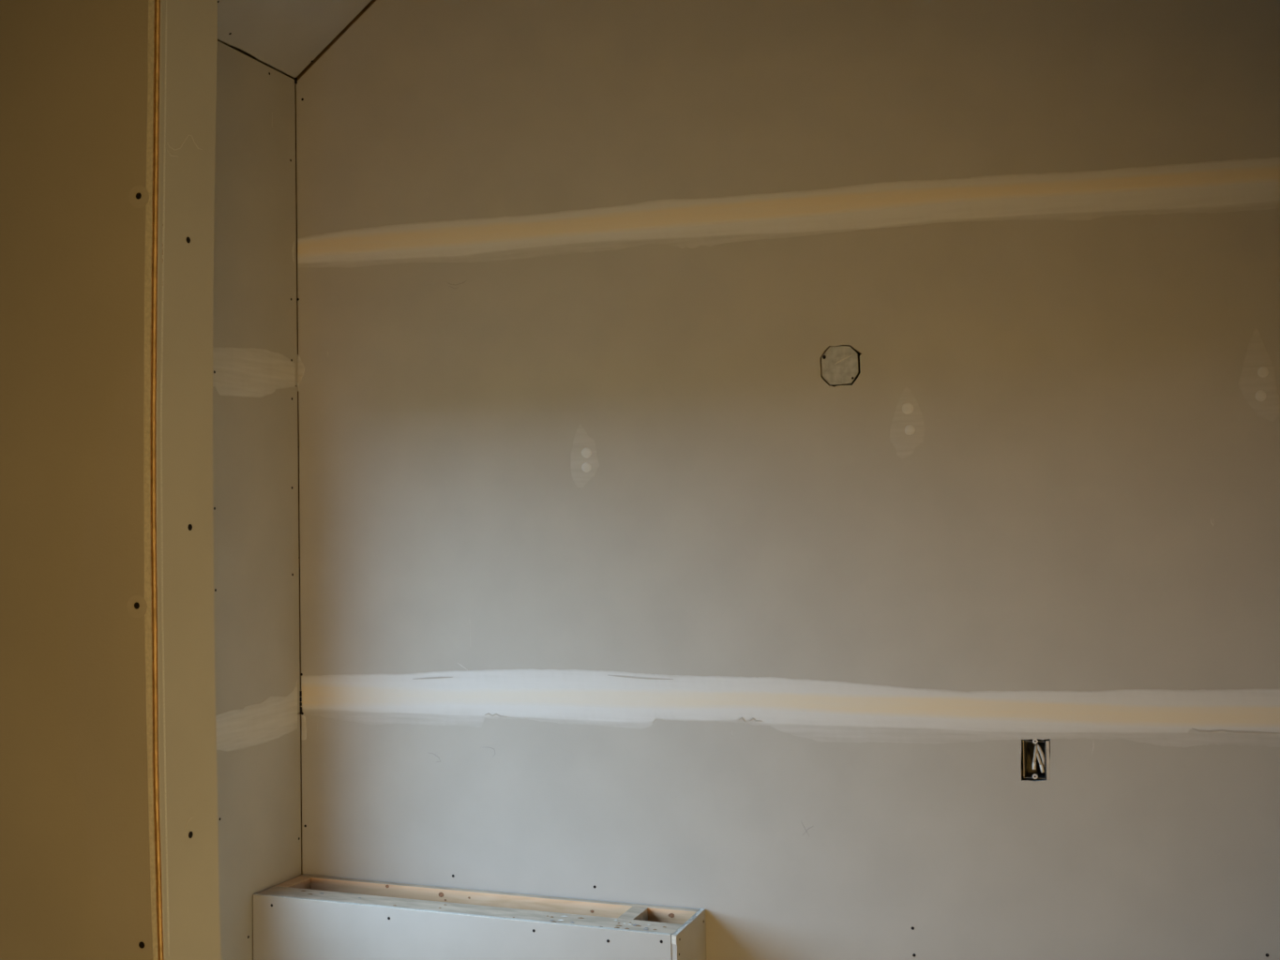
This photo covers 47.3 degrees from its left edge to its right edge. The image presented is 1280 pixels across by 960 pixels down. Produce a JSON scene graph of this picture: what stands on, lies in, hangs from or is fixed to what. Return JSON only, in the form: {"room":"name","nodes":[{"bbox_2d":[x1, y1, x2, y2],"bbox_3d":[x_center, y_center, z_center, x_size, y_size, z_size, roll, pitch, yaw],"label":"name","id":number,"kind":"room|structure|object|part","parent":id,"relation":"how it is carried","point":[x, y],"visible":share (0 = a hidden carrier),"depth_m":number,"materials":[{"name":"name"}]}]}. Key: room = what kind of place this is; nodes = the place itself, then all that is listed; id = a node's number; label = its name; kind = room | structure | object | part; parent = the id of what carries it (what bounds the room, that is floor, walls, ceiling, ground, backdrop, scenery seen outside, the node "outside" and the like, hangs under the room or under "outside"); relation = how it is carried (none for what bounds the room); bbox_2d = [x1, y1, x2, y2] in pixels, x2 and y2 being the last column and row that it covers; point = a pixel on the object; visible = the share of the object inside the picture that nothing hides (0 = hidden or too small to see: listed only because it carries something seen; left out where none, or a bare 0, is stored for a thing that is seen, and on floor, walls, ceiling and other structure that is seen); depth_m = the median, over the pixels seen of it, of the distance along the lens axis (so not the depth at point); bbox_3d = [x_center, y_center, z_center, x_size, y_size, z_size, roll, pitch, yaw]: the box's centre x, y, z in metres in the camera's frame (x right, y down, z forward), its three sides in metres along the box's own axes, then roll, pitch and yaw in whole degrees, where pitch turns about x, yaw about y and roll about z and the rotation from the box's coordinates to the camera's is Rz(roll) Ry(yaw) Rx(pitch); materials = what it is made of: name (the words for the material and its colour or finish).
{"room":"unfinished bathroom","nodes":[
{"label":"unfinished bathroom","id":0,"kind":"room"},
{"bbox_2d":[0,0,221,959],"bbox_3d":[-1.063,-0.116,1.985,1.079,3.749,0.116,-1,-2,19],"label":"wall partition","id":1,"kind":"structure","parent":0,"point":[109,827],"depth_m":1.80,"materials":[{"name":"beige paint"}]},
{"bbox_3d":[-1.087,-0.116,1.939,1.057,3.722,0.013,-1,-2,19],"label":"drywall panel","id":2,"kind":"part","parent":1,"relation":"part of","materials":[{"name":"paint"}]},
{"bbox_3d":[-0.565,-0.134,1.814,0.024,3.737,0.113,-1,-2,19],"label":"drywall panel","id":3,"kind":"part","parent":1,"relation":"part of","materials":[{"name":"paint"}]},
{"bbox_2d":[212,41,301,959],"bbox_3d":[-2.414,0.122,-0.120,0.116,3.200,9.005,-1,-2,19],"label":"wall","id":4,"kind":"structure","parent":0,"point":[255,438],"depth_m":3.81,"materials":[{"name":"paint"}]},
{"bbox_3d":[-2.367,-0.770,-0.076,0.013,0.846,8.682,-1,-2,19],"label":"drywall panel","id":5,"kind":"part","parent":4,"relation":"part of","materials":[{"name":"paint"}]},
{"bbox_3d":[-2.354,0.101,-0.100,0.013,0.891,8.682,-1,-2,19],"label":"drywall panel","id":6,"kind":"part","parent":4,"relation":"part of","materials":[{"name":"paint"}]},
{"bbox_3d":[-2.339,1.129,-0.127,0.013,1.160,8.682,-1,-2,19],"label":"drywall panel","id":7,"kind":"part","parent":4,"relation":"part of","materials":[{"name":"paint"}]},
{"bbox_2d":[217,0,371,77],"bbox_3d":[-0.067,-2.035,-0.840,5.289,1.637,9.085,-1,-2,19],"label":"ceiling","id":8,"kind":"structure","parent":0,"point":[285,37],"depth_m":3.85,"materials":[{"name":"paint"}]},
{"bbox_2d":[286,0,1279,959],"bbox_3d":[1.387,-0.543,3.280,5.289,4.600,0.122,-1,-2,19],"label":"wall","id":9,"kind":"structure","parent":0,"point":[608,593],"depth_m":3.55,"materials":[{"name":"grey paint"}]},
{"bbox_3d":[1.354,-1.650,3.262,4.885,1.929,0.013,-1,-2,19],"label":"drywall panel","id":10,"kind":"part","parent":9,"relation":"part of","materials":[{"name":"paint"}]},
{"bbox_3d":[1.377,-0.075,3.220,4.885,1.217,0.013,-1,-2,19],"label":"drywall panel","id":11,"kind":"part","parent":9,"relation":"part of","materials":[{"name":"paint"}]},
{"bbox_3d":[1.395,1.140,3.188,4.885,1.208,0.013,-1,-2,19],"label":"drywall panel","id":12,"kind":"part","parent":9,"relation":"part of","materials":[{"name":"paint"}]},
{"bbox_2d":[821,346,860,386],"bbox_3d":[0.490,-0.276,3.554,0.090,0.094,0.051,-1,-2,19],"label":"junction box","id":13,"kind":"object","parent":9,"relation":"attached to","point":[840,365],"visible":1,"depth_m":3.53,"materials":[{"name":"metal"}]},
{"bbox_2d":[1023,738,1050,780],"bbox_3d":[0.921,0.642,3.392,0.059,0.094,0.070,-1,-2,19],"label":"outlet box","id":14,"kind":"object","parent":9,"relation":"attached to","point":[1035,751],"visible":0.97,"depth_m":3.37,"materials":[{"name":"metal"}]},
{"bbox_3d":[0.896,0.645,3.403,0.002,0.086,0.062,-1,-2,19],"label":"plate","id":15,"kind":"part","parent":14,"relation":"part of","materials":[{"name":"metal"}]},
{"bbox_3d":[0.918,0.603,3.396,0.050,0.002,0.062,-1,-2,19],"label":"plate","id":16,"kind":"part","parent":14,"relation":"part of","materials":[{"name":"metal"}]},
{"bbox_3d":[0.919,0.686,3.394,0.050,0.002,0.062,-1,-2,19],"label":"plate","id":17,"kind":"part","parent":14,"relation":"part of","materials":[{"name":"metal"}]},
{"bbox_3d":[0.929,0.645,3.425,0.050,0.086,0.002,-1,-2,19],"label":"plate","id":18,"kind":"part","parent":14,"relation":"part of","materials":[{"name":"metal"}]},
{"bbox_3d":[0.941,0.644,3.387,0.002,0.086,0.062,-1,-2,19],"label":"plate","id":19,"kind":"part","parent":14,"relation":"part of","materials":[{"name":"metal"}]},
{"bbox_3d":[-0.013,1.682,-0.939,5.289,0.068,9.085,-1,-2,19],"label":"floor","id":20,"kind":"structure","parent":0,"visible":0},
{"bbox_2d":[253,874,706,959],"bbox_3d":[-0.411,1.415,3.671,1.141,0.723,0.237,-1,-2,19],"label":"half wall","id":21,"kind":"structure","parent":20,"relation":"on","point":[303,917],"depth_m":3.62,"materials":[{"name":"paint"}]},
{"bbox_3d":[-0.443,1.106,3.623,1.125,0.105,0.084,-1,-2,19],"label":"rail","id":22,"kind":"part","parent":21,"relation":"part of","materials":[{"name":"beige wood"}]},
{"bbox_3d":[-0.388,1.135,3.779,1.125,0.153,0.019,-1,-2,19],"label":"rail","id":23,"kind":"part","parent":21,"relation":"part of","materials":[{"name":"beige wood"}]},
{"bbox_3d":[0.122,1.404,3.488,0.013,0.696,0.235,-1,-2,19],"label":"panel","id":24,"kind":"part","parent":21,"relation":"part of","materials":[{"name":"paint"}]}
]}

